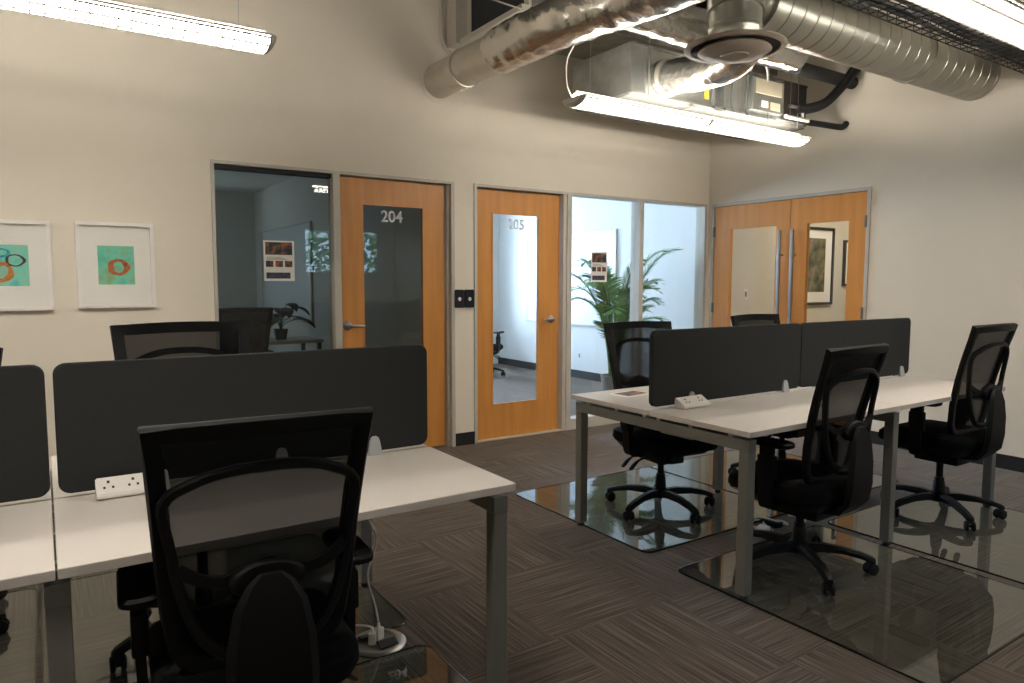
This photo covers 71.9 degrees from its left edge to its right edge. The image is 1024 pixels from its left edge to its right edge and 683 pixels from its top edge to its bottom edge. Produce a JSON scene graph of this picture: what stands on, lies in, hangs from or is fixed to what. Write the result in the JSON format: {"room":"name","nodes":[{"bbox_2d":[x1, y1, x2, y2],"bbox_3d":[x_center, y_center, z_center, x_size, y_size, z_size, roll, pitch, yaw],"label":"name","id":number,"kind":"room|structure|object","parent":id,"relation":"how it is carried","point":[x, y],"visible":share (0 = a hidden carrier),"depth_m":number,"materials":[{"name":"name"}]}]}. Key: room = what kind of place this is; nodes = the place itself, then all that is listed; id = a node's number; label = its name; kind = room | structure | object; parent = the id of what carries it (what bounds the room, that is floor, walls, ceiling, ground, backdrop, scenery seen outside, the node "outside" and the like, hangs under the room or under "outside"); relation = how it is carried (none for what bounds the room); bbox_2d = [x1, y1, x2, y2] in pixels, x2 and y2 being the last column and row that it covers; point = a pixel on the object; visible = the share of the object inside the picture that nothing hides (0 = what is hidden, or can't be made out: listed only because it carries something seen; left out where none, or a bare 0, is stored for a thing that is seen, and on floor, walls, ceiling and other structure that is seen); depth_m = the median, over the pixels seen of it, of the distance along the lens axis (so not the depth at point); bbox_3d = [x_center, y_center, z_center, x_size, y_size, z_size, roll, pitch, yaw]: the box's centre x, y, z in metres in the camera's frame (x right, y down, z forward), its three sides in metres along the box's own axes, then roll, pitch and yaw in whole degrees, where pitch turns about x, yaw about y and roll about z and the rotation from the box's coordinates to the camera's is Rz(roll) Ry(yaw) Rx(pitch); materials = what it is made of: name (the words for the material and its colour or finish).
{"room":"open-plan office","nodes":[
{"label":"open-plan office","id":0,"kind":"room"},
{"bbox_2d":[215,191,256,307],"bbox_3d":[-3.205,-0.696,8.026,2.140,2.750,6.580,-3,6,-34],"label":"wall","id":1,"kind":"structure","parent":0,"point":[234,211],"depth_m":11.04,"materials":[{"name":"paint"}]},
{"bbox_2d":[214,170,294,192],"bbox_3d":[-1.718,-2.198,8.921,5.740,0.100,6.630,-3,6,-34],"label":"ceiling","id":2,"kind":"structure","parent":0,"point":[231,181],"depth_m":9.74,"materials":[{"name":"paint"}]},
{"bbox_2d":[254,177,421,351],"bbox_3d":[-2.281,-0.745,8.639,0.080,2.750,6.580,-3,6,-34],"label":"wall","id":3,"kind":"structure","parent":0,"point":[392,250],"depth_m":7.38,"materials":[{"name":"paint"}]},
{"bbox_2d":[261,221,313,323],"bbox_3d":[-3.188,-0.951,9.872,0.050,1.290,2.360,-3,6,-34],"label":"whiteboard","id":4,"kind":"object","parent":3,"relation":"attached to","point":[275,294],"visible":0.67,"depth_m":9.41,"materials":[{"name":"metal"}]},
{"bbox_2d":[0,0,710,468],"bbox_3d":[-1.806,-1.031,4.893,9.200,3.950,0.120,-3,6,-34],"label":"wall","id":5,"kind":"structure","parent":0,"point":[98,123],"depth_m":4.76,"materials":[{"name":"paint"}]},
{"bbox_2d":[0,219,53,310],"bbox_3d":[-2.929,-0.442,4.103,0.427,0.528,0.030,-3,6,-34],"label":"framed print","id":6,"kind":"object","parent":5,"relation":"attached to","point":[26,279],"visible":1,"depth_m":4.15,"materials":[{"name":"white paper"}]},
{"bbox_2d":[0,244,29,285],"bbox_3d":[-2.945,-0.443,4.105,0.224,0.240,0.008,-3,6,-34],"label":"artwork","id":7,"kind":"object","parent":6,"relation":"attached to","point":[14,258],"depth_m":4.13,"materials":[{"name":"green paper"}]},
{"bbox_2d":[74,221,155,307],"bbox_3d":[-2.469,-0.476,4.407,0.427,0.528,0.030,-3,6,-34],"label":"framed print","id":8,"kind":"object","parent":5,"relation":"attached to","point":[115,261],"visible":1,"depth_m":4.41,"materials":[{"name":"white paper"}]},
{"bbox_2d":[97,245,134,284],"bbox_3d":[-2.476,-0.477,4.417,0.200,0.240,0.007,-3,6,-34],"label":"artwork","id":9,"kind":"object","parent":8,"relation":"attached to","point":[115,263],"depth_m":4.41,"materials":[{"name":"green paper"}]},
{"bbox_2d":[210,159,342,348],"bbox_3d":[-1.663,-0.150,5.051,0.885,2.167,0.122,-3,6,-34],"label":"window","id":10,"kind":"structure","parent":5,"relation":"in","point":[333,179],"depth_m":5.16,"materials":[{"name":"metal"}]},
{"bbox_2d":[263,240,294,280],"bbox_3d":[-1.654,-0.573,5.013,0.215,0.285,0.002,-3,6,-34],"label":"poster","id":11,"kind":"object","parent":10,"relation":"attached to","point":[278,256],"visible":1,"depth_m":5.01,"materials":[{"name":"paper"}]},
{"bbox_2d":[265,242,291,254],"bbox_3d":[-1.653,-0.659,5.005,0.189,0.088,0.001,-3,6,-34],"label":"photo","id":12,"kind":"object","parent":11,"relation":"on","point":[271,248],"depth_m":5.00},
{"bbox_2d":[333,170,455,446],"bbox_3d":[-0.917,-0.190,5.543,1.007,2.167,0.127,-3,6,-34],"label":"door","id":13,"kind":"structure","parent":5,"relation":"in","point":[435,198],"depth_m":5.67,"materials":[{"name":"wood"}]},
{"bbox_2d":[440,0,452,53],"bbox_3d":[-0.487,-2.650,5.515,0.177,0.823,0.026,-3,6,-34],"label":"conduit","id":14,"kind":"object","parent":5,"relation":"attached to","point":[444,46],"visible":0.67,"depth_m":5.48,"materials":[{"name":"silver metal"}]},
{"bbox_2d":[455,290,463,307],"bbox_3d":[-0.433,-0.351,5.780,0.082,0.148,0.027,-3,6,-34],"label":"light switch","id":15,"kind":"object","parent":5,"relation":"attached to","point":[459,294],"visible":1,"depth_m":5.77,"materials":[{"name":"black plastic"}]},
{"bbox_2d":[456,431,474,445],"bbox_3d":[-2.959,0.953,4.213,6.350,0.105,0.012,-3,6,-34],"label":"baseboard","id":16,"kind":"structure","parent":5,"relation":"attached to","point":[466,438],"depth_m":5.91,"materials":[{"name":"black rubber"}]},
{"bbox_2d":[464,290,473,307],"bbox_3d":[-0.353,-0.355,5.833,0.082,0.148,0.027,-3,6,-34],"label":"light switch","id":17,"kind":"object","parent":5,"relation":"attached to","point":[468,294],"visible":1,"depth_m":5.82,"materials":[{"name":"black plastic"}]},
{"bbox_2d":[474,183,567,443],"bbox_3d":[0.061,-0.242,6.191,0.971,2.167,0.127,-3,6,-34],"label":"door","id":18,"kind":"structure","parent":5,"relation":"in","point":[545,413],"depth_m":6.26,"materials":[{"name":"wood"}]},
{"bbox_2d":[565,192,639,429],"bbox_3d":[0.834,-0.284,6.707,0.888,2.167,0.122,-3,6,-34],"label":"window","id":19,"kind":"structure","parent":5,"relation":"in","point":[570,421],"depth_m":6.46,"materials":[{"name":"metal"}]},
{"bbox_2d":[591,252,606,281],"bbox_3d":[0.821,-0.703,6.655,0.195,0.280,0.002,-3,6,-34],"label":"poster","id":20,"kind":"object","parent":19,"relation":"attached to","point":[598,259],"visible":1,"depth_m":6.65,"materials":[{"name":"paper"}]},
{"bbox_2d":[592,253,605,262],"bbox_3d":[0.822,-0.788,6.648,0.172,0.087,0.001,-3,6,-34],"label":"photo","id":21,"kind":"object","parent":20,"relation":"on","point":[596,257],"depth_m":6.65},
{"bbox_2d":[630,199,706,327],"bbox_3d":[1.599,-0.325,7.214,0.950,2.167,0.122,-3,6,-34],"label":"window","id":22,"kind":"structure","parent":5,"relation":"in","point":[637,210],"depth_m":6.99,"materials":[{"name":"metal"}]},
{"bbox_2d":[0,364,1023,682],"bbox_3d":[-0.133,0.950,5.656,12.950,0.120,15.150,-3,6,-34],"label":"floor","id":23,"kind":"structure","parent":0,"point":[584,605],"depth_m":3.11,"materials":[{"name":"carpet"}]},
{"bbox_2d":[41,571,406,682],"bbox_3d":[-1.253,1.108,2.989,1.231,0.006,1.221,-3,6,-34],"label":"chair mat","id":24,"kind":"object","parent":23,"relation":"on","point":[405,621],"visible":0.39,"depth_m":2.86,"materials":[{"name":"clear plastic"}]},
{"bbox_2d":[109,321,249,672],"bbox_3d":[-1.160,0.536,2.641,0.659,1.194,0.643,-3,6,-34],"label":"office chair","id":25,"kind":"object","parent":24,"relation":"on","point":[185,338],"visible":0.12,"depth_m":2.81,"materials":[{"name":"black fabric"}]},
{"bbox_2d":[219,307,273,352],"bbox_3d":[-2.625,0.227,6.764,0.659,1.124,0.643,-4,6,-37],"label":"office chair","id":26,"kind":"object","parent":23,"relation":"on","point":[259,318],"visible":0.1,"depth_m":6.59,"materials":[{"name":"black fabric"}]},
{"bbox_2d":[0,444,515,682],"bbox_3d":[-1.316,0.794,2.049,2.400,0.791,1.190,-3,6,-34],"label":"desk","id":27,"kind":"object","parent":23,"relation":"on","point":[57,536],"depth_m":1.97,"materials":[{"name":"white laminate"}]},
{"bbox_2d":[0,365,49,502],"bbox_3d":[-1.809,0.284,1.676,1.182,0.388,0.060,-3,6,-34],"label":"screen","id":28,"kind":"object","parent":27,"relation":"on","point":[24,452],"visible":1,"depth_m":1.96,"materials":[{"name":"grey fabric"}]},
{"bbox_2d":[0,459,51,506],"bbox_3d":[-1.982,0.469,1.938,1.198,0.025,0.589,-3,6,-34],"label":"countertop","id":29,"kind":"structure","parent":27,"relation":"on","point":[47,496],"depth_m":2.01,"materials":[{"name":"white laminate"}]},
{"bbox_2d":[0,500,55,590],"bbox_3d":[-1.649,0.511,1.440,1.198,0.025,0.589,-3,6,-34],"label":"countertop","id":30,"kind":"structure","parent":27,"relation":"on","point":[27,558],"depth_m":1.66,"materials":[{"name":"white laminate"}]},
{"bbox_2d":[51,444,427,499],"bbox_3d":[-0.982,0.415,2.602,1.198,0.025,0.589,-3,6,-34],"label":"countertop","id":31,"kind":"structure","parent":27,"relation":"on","point":[58,493],"depth_m":2.21,"materials":[{"name":"white laminate"}]},
{"bbox_2d":[52,345,427,492],"bbox_3d":[-0.813,0.230,2.337,1.174,0.388,0.060,-3,6,-34],"label":"screen","id":32,"kind":"object","parent":27,"relation":"on","point":[100,407],"visible":0.81,"depth_m":2.23,"materials":[{"name":"grey fabric"}]},
{"bbox_2d":[53,447,515,579],"bbox_3d":[-0.648,0.457,2.104,1.198,0.025,0.589,-3,6,-34],"label":"countertop","id":33,"kind":"structure","parent":27,"relation":"on","point":[93,535],"depth_m":1.99,"materials":[{"name":"white laminate"}]},
{"bbox_2d":[269,336,323,350],"bbox_3d":[-2.578,0.349,7.618,0.920,0.740,0.640,-3,6,-34],"label":"meeting table","id":34,"kind":"object","parent":23,"relation":"on","point":[303,340],"visible":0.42,"depth_m":7.56,"materials":[{"name":"white laminate"}]},
{"bbox_2d":[271,303,314,339],"bbox_3d":[-2.506,-0.215,7.577,0.714,0.390,0.692,-3,6,-34],"label":"potted plant","id":35,"kind":"object","parent":34,"relation":"on","point":[280,334],"visible":0.84,"depth_m":7.55,"materials":[{"name":"green plant"}]},
{"bbox_2d":[356,628,405,657],"bbox_3d":[-0.497,1.131,2.636,0.196,0.024,0.205,-3,6,-34],"label":"floor outlet","id":36,"kind":"object","parent":23,"relation":"on","point":[393,640],"visible":0.76,"depth_m":2.61,"materials":[{"name":"plastic"}]},
{"bbox_2d":[368,627,375,644],"bbox_3d":[-0.522,1.100,2.639,0.026,0.062,0.032,0,5,-1],"label":"plug","id":37,"kind":"object","parent":36,"relation":"in","point":[372,633],"visible":1,"depth_m":2.62,"materials":[{"name":"white plastic"}]},
{"bbox_2d":[355,624,372,627],"bbox_3d":[-0.614,0.757,2.616,0.163,0.630,0.103,4,6,36],"label":"power cable","id":38,"kind":"object","parent":37,"relation":"attached to","point":[362,625],"visible":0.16,"depth_m":2.63,"materials":[{"name":"white plastic"}]},
{"bbox_2d":[374,623,383,640],"bbox_3d":[-0.505,1.097,2.674,0.026,0.062,0.032,3,6,33],"label":"plug","id":39,"kind":"object","parent":36,"relation":"in","point":[379,629],"visible":0.85,"depth_m":2.67,"materials":[{"name":"white plastic"}]},
{"bbox_2d":[367,519,379,622],"bbox_3d":[-0.536,0.749,2.686,0.051,0.629,0.131,-1,5,-13],"label":"power cable","id":40,"kind":"object","parent":39,"relation":"attached to","point":[369,520],"visible":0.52,"depth_m":2.71,"materials":[{"name":"white plastic"}]},
{"bbox_2d":[356,645,469,682],"bbox_3d":[-0.488,1.208,1.826,1.211,0.006,1.221,-3,6,-34],"label":"chair mat","id":41,"kind":"object","parent":23,"relation":"on","point":[464,678],"visible":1,"depth_m":2.56,"materials":[{"name":"clear plastic"}]},
{"bbox_2d":[116,406,373,682],"bbox_3d":[-0.701,0.670,1.878,0.659,1.056,0.643,-3,6,-30],"label":"office chair","id":42,"kind":"object","parent":41,"relation":"on","point":[252,575],"visible":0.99,"depth_m":1.63,"materials":[{"name":"black plastic"}]},
{"bbox_2d":[493,331,504,375],"bbox_3d":[-0.431,-0.048,10.328,0.659,1.084,0.643,2,5,26],"label":"office chair","id":43,"kind":"object","parent":23,"relation":"on","point":[498,346],"visible":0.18,"depth_m":10.21,"materials":[{"name":"black fabric"}]},
{"bbox_2d":[571,247,683,390],"bbox_3d":[1.153,-0.181,7.984,1.346,1.749,1.011,-3,6,-34],"label":"potted palm","id":44,"kind":"object","parent":23,"relation":"on","point":[620,310],"visible":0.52,"depth_m":7.83,"materials":[{"name":"plant"}]},
{"bbox_2d":[600,373,613,390],"bbox_3d":[1.172,0.537,8.029,0.340,0.310,0.340,-3,6,-34],"label":"pot","id":45,"kind":"object","parent":44,"relation":"on","point":[606,379],"depth_m":7.92,"materials":[{"name":"white ceramic"}]},
{"bbox_2d":[516,467,784,552],"bbox_3d":[0.841,0.996,4.378,1.201,0.006,1.221,-3,6,-34],"label":"chair mat","id":46,"kind":"object","parent":23,"relation":"on","point":[643,467],"visible":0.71,"depth_m":4.02,"materials":[{"name":"clear plastic"}]},
{"bbox_2d":[603,321,717,524],"bbox_3d":[0.908,0.451,4.184,0.659,1.114,0.643,-2,5,-27],"label":"office chair","id":47,"kind":"object","parent":46,"relation":"on","point":[628,342],"visible":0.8,"depth_m":4.23,"materials":[{"name":"black fabric"}]},
{"bbox_2d":[754,523,769,530],"bbox_3d":[1.395,1.026,3.905,0.073,0.028,0.202,4,6,39],"label":"power adapter","id":48,"kind":"object","parent":23,"relation":"on","point":[762,526],"visible":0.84,"depth_m":3.86,"materials":[{"name":"white plastic"}]},
{"bbox_2d":[754,517,782,528],"bbox_3d":[1.431,1.016,4.013,0.071,0.030,0.212,-3,6,-29],"label":"power adapter","id":49,"kind":"object","parent":23,"relation":"on","point":[770,523],"visible":0.71,"depth_m":3.94,"materials":[{"name":"black plastic"}]},
{"bbox_2d":[753,514,788,531],"bbox_3d":[1.416,1.000,3.918,0.314,0.072,0.130,-3,6,-34],"label":"power cable","id":50,"kind":"object","parent":23,"relation":"on","point":[775,520],"visible":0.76,"depth_m":3.94,"materials":[{"name":"white plastic"}]},
{"bbox_2d":[651,447,898,499],"bbox_3d":[1.848,0.942,5.046,1.211,0.006,1.221,-3,6,-34],"label":"chair mat","id":51,"kind":"object","parent":23,"relation":"on","point":[758,447],"visible":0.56,"depth_m":5.00,"materials":[{"name":"clear plastic"}]},
{"bbox_2d":[728,314,805,473],"bbox_3d":[1.870,0.391,4.798,0.659,1.134,0.643,-3,6,-34],"label":"office chair","id":52,"kind":"object","parent":51,"relation":"on","point":[744,319],"visible":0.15,"depth_m":4.93,"materials":[{"name":"black fabric"}]},
{"bbox_2d":[571,375,1004,599],"bbox_3d":[1.648,0.626,4.114,2.376,0.791,1.195,-3,6,-34],"label":"desk","id":53,"kind":"object","parent":23,"relation":"on","point":[729,422],"depth_m":3.61,"materials":[{"name":"white laminate"}]},
{"bbox_2d":[608,390,648,397],"bbox_3d":[0.658,0.292,3.939,0.210,0.003,0.148,-4,6,-40],"label":"leaflet","id":54,"kind":"object","parent":53,"relation":"on","point":[631,393],"visible":0.93,"depth_m":3.94,"materials":[{"name":"white paper"}]},
{"bbox_2d":[615,391,644,395],"bbox_3d":[0.666,0.290,3.949,0.165,0.001,0.105,-4,6,-40],"label":"photo","id":55,"kind":"object","parent":54,"relation":"on","point":[626,393],"depth_m":3.94},
{"bbox_2d":[571,386,794,414],"bbox_3d":[0.986,0.301,4.008,1.186,0.025,0.592,-3,6,-34],"label":"countertop","id":56,"kind":"structure","parent":53,"relation":"on","point":[637,404],"depth_m":3.77,"materials":[{"name":"white laminate"}]},
{"bbox_2d":[649,323,800,406],"bbox_3d":[1.171,0.114,3.772,1.185,0.388,0.060,-3,6,-34],"label":"screen","id":57,"kind":"object","parent":53,"relation":"on","point":[730,361],"visible":0.96,"depth_m":3.71,"materials":[{"name":"grey fabric"}]},
{"bbox_2d":[649,391,900,437],"bbox_3d":[1.320,0.343,3.507,1.186,0.025,0.592,-3,6,-34],"label":"countertop","id":58,"kind":"structure","parent":53,"relation":"on","point":[757,416],"depth_m":3.36,"materials":[{"name":"white laminate"}]},
{"bbox_2d":[790,375,899,390],"bbox_3d":[1.976,0.247,4.665,1.186,0.025,0.592,-3,6,-34],"label":"countertop","id":59,"kind":"structure","parent":53,"relation":"on","point":[798,388],"depth_m":4.20,"materials":[{"name":"white laminate"}]},
{"bbox_2d":[799,318,910,386],"bbox_3d":[2.173,0.060,4.437,1.207,0.388,0.060,-3,6,-34],"label":"screen","id":60,"kind":"object","parent":53,"relation":"on","point":[816,337],"visible":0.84,"depth_m":4.38,"materials":[{"name":"grey fabric"}]},
{"bbox_2d":[799,376,1004,409],"bbox_3d":[2.311,0.290,4.164,1.186,0.025,0.592,-3,6,-34],"label":"countertop","id":61,"kind":"structure","parent":53,"relation":"on","point":[908,392],"depth_m":4.05,"materials":[{"name":"white laminate"}]},
{"bbox_2d":[678,525,1023,682],"bbox_3d":[1.571,1.099,3.172,1.146,0.006,1.186,-3,6,-34],"label":"chair mat","id":62,"kind":"object","parent":23,"relation":"on","point":[693,578],"visible":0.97,"depth_m":2.80,"materials":[{"name":"clear plastic"}]},
{"bbox_2d":[728,343,889,595],"bbox_3d":[1.355,0.536,3.361,0.659,1.084,0.643,-3,6,-37],"label":"office chair","id":63,"kind":"object","parent":62,"relation":"on","point":[833,476],"visible":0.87,"depth_m":3.15,"materials":[{"name":"black fabric"}]},
{"bbox_2d":[828,493,1023,583],"bbox_3d":[2.581,1.044,3.841,1.151,0.006,1.186,-3,6,-34],"label":"chair mat","id":64,"kind":"object","parent":23,"relation":"on","point":[914,493],"visible":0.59,"depth_m":3.61,"materials":[{"name":"clear plastic"}]},
{"bbox_2d":[878,323,1017,531],"bbox_3d":[2.505,0.446,4.158,0.659,1.134,0.643,-3,6,-34],"label":"office chair","id":65,"kind":"object","parent":64,"relation":"on","point":[964,438],"visible":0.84,"depth_m":3.95,"materials":[{"name":"black fabric"}]},
{"bbox_3d":[-2.279,1.163,2.308,1.206,0.006,1.221,-3,6,-34],"label":"chair mat","id":66,"kind":"object","parent":23,"relation":"on","visible":0},
{"bbox_2d":[0,347,9,634],"bbox_3d":[-2.281,0.588,2.657,0.659,1.084,0.643,-2,5,-19],"label":"office chair","id":67,"kind":"object","parent":66,"relation":"on","point":[4,622],"visible":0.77,"depth_m":2.73,"materials":[{"name":"black fabric"}]},
{"bbox_2d":[493,197,848,373],"bbox_3d":[1.843,-0.733,8.290,6.400,2.800,8.270,-3,6,-34],"label":"wall","id":68,"kind":"structure","parent":0,"point":[668,227],"depth_m":8.76,"materials":[{"name":"paint"}]},
{"bbox_2d":[498,357,600,381],"bbox_3d":[1.064,0.479,9.911,0.015,0.110,4.650,-3,6,-34],"label":"baseboard","id":69,"kind":"structure","parent":68,"relation":"attached to","point":[511,362],"depth_m":10.97,"materials":[{"name":"black rubber"}]},
{"bbox_2d":[419,0,705,102],"bbox_3d":[0.417,-1.961,4.232,0.403,0.383,3.334,-4,6,-38],"label":"flexible duct","id":70,"kind":"object","parent":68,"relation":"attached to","point":[547,27],"visible":1,"depth_m":4.35,"materials":[{"name":"metal"}]},
{"bbox_2d":[623,5,809,69],"bbox_3d":[1.325,-1.958,4.488,1.560,0.265,0.250,-3,6,-34],"label":"duct","id":71,"kind":"object","parent":70,"relation":"attached to","point":[681,27],"visible":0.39,"depth_m":4.22,"materials":[{"name":"metal"}]},
{"bbox_2d":[525,229,617,326],"bbox_3d":[0.790,-0.903,10.171,0.060,1.300,2.060,-3,6,-34],"label":"whiteboard","id":72,"kind":"object","parent":68,"relation":"attached to","point":[583,243],"visible":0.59,"depth_m":9.92,"materials":[{"name":"metal"}]},
{"bbox_2d":[743,289,747,299],"bbox_3d":[2.536,-0.513,7.662,0.070,0.114,0.012,-3,6,-34],"label":"light switch","id":73,"kind":"object","parent":68,"relation":"attached to","point":[745,291],"visible":1,"depth_m":7.66,"materials":[{"name":"white plastic"}]},
{"bbox_2d":[807,227,834,304],"bbox_3d":[3.578,-0.887,8.315,0.690,0.910,0.030,-3,6,-34],"label":"picture","id":74,"kind":"object","parent":68,"relation":"attached to","point":[822,240],"visible":0.6,"depth_m":8.38},
{"bbox_2d":[808,238,825,291],"bbox_3d":[3.577,-0.899,8.316,0.370,0.630,0.002,-3,6,-34],"label":"artwork","id":75,"kind":"object","parent":74,"relation":"attached to","point":[817,246],"depth_m":8.33},
{"bbox_2d":[788,67,860,113],"bbox_3d":[2.606,-2.132,5.836,0.787,0.527,0.091,-1,5,-16],"label":"pipe","id":76,"kind":"object","parent":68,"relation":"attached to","point":[852,72],"visible":0.74,"depth_m":5.83,"materials":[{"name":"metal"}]},
{"bbox_2d":[805,119,848,129],"bbox_3d":[2.668,-1.849,5.990,0.506,0.086,0.061,-2,5,-23],"label":"pipe","id":77,"kind":"object","parent":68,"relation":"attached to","point":[814,123],"visible":0.93,"depth_m":5.97,"materials":[{"name":"black metal"}]},
{"bbox_2d":[841,240,847,285],"bbox_3d":[4.257,-0.968,8.761,0.500,0.560,0.030,-3,6,-34],"label":"picture","id":78,"kind":"object","parent":68,"relation":"attached to","point":[845,242],"visible":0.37,"depth_m":8.63},
{"bbox_2d":[707,0,1000,100],"bbox_3d":[2.229,-1.897,4.419,2.929,0.356,0.392,-3,6,-34],"label":"spiral duct","id":79,"kind":"object","parent":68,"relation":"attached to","point":[830,30],"visible":0.74,"depth_m":4.31,"materials":[{"name":"metal"}]},
{"bbox_2d":[684,0,787,63],"bbox_3d":[1.158,-1.623,3.664,0.516,0.282,0.516,-3,6,-34],"label":"diffuser","id":80,"kind":"object","parent":79,"relation":"attached to","point":[735,35],"visible":0.99,"depth_m":3.56,"materials":[{"name":"metal"}]},
{"bbox_2d":[694,0,707,9],"bbox_3d":[0.398,-2.778,1.430,9.500,0.120,8.080,-3,6,-34],"label":"ceiling","id":81,"kind":"structure","parent":0,"point":[703,4],"depth_m":6.62,"materials":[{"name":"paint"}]},
{"bbox_2d":[0,0,276,53],"bbox_3d":[-2.203,-2.083,2.681,2.491,1.486,0.236,-3,6,-34],"label":"pendant lamp","id":82,"kind":"object","parent":81,"relation":"hanging from","point":[117,14],"visible":1,"depth_m":3.10,"materials":[{"name":"metal"}]},
{"bbox_2d":[563,40,811,146],"bbox_3d":[1.355,-2.273,5.030,2.396,1.486,0.236,-3,6,-34],"label":"pendant lamp","id":83,"kind":"object","parent":81,"relation":"hanging from","point":[580,100],"visible":0.98,"depth_m":4.89,"materials":[{"name":"metal"}]},
{"bbox_2d":[573,38,809,140],"bbox_3d":[1.476,-2.392,5.519,1.982,1.330,0.685,-3,6,-34],"label":"hvac unit","id":84,"kind":"object","parent":81,"relation":"hanging from","point":[625,71],"visible":0.64,"depth_m":5.23,"materials":[{"name":"silver metal"}]},
{"bbox_2d":[654,56,758,96],"bbox_3d":[1.280,-1.796,4.468,0.276,0.360,1.106,-2,5,-20],"label":"duct","id":85,"kind":"object","parent":84,"relation":"attached to","point":[672,77],"visible":0.53,"depth_m":4.58,"materials":[{"name":"silver metal"}]},
{"bbox_2d":[757,63,857,88],"bbox_3d":[2.242,-2.584,5.547,1.600,0.950,0.120,-3,6,-34],"label":"insulated pipe","id":86,"kind":"object","parent":81,"relation":"hanging from","point":[811,71],"visible":0.37,"depth_m":5.70,"materials":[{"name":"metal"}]},
{"bbox_2d":[831,0,1023,73],"bbox_3d":[1.846,-2.281,3.452,4.601,1.204,0.268,-3,6,-34],"label":"cable tray","id":87,"kind":"object","parent":81,"relation":"hanging from","point":[1004,50],"visible":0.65,"depth_m":3.91,"materials":[{"name":"black metal"}]},
{"bbox_2d":[907,0,1023,49],"bbox_3d":[2.524,-2.123,3.280,2.396,1.486,0.236,-3,6,-34],"label":"pendant lamp","id":88,"kind":"object","parent":81,"relation":"hanging from","point":[1003,20],"visible":1,"depth_m":2.95,"materials":[{"name":"metal"}]},
{"bbox_2d":[706,0,1023,457],"bbox_3d":[4.235,-0.964,4.232,0.120,3.950,7.920,-3,6,-34],"label":"wall","id":89,"kind":"structure","parent":0,"point":[945,174],"depth_m":5.57,"materials":[{"name":"paint"}]},
{"bbox_2d":[556,30,777,76],"bbox_3d":[1.352,-2.630,6.251,2.300,0.340,0.680,-3,6,-34],"label":"duct","id":90,"kind":"object","parent":89,"relation":"attached to","point":[603,43],"visible":0.15,"depth_m":5.82,"materials":[{"name":"silver metal"}]},
{"bbox_2d":[447,0,569,59],"bbox_3d":[-0.195,-2.550,5.149,1.500,0.561,0.985,-3,6,-34],"label":"box","id":91,"kind":"object","parent":90,"relation":"attached to","point":[468,21],"visible":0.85,"depth_m":5.36,"materials":[{"name":"metal"}]},
{"bbox_2d":[709,196,791,326],"bbox_3d":[2.355,-0.309,7.042,0.185,2.167,0.926,-3,6,-34],"label":"door","id":92,"kind":"structure","parent":89,"relation":"in","point":[775,211],"depth_m":7.07,"materials":[{"name":"wood"}]},
{"bbox_2d":[787,186,871,323],"bbox_3d":[2.823,-0.249,6.341,0.185,2.167,0.764,-3,6,-34],"label":"door","id":93,"kind":"structure","parent":89,"relation":"in","point":[853,205],"depth_m":6.20,"materials":[{"name":"wood"}]},
{"bbox_2d":[870,431,1023,472],"bbox_3d":[4.691,1.021,3.585,0.012,0.105,6.059,-3,6,-34],"label":"baseboard","id":94,"kind":"structure","parent":89,"relation":"attached to","point":[1003,461],"depth_m":5.19,"materials":[{"name":"black rubber"}]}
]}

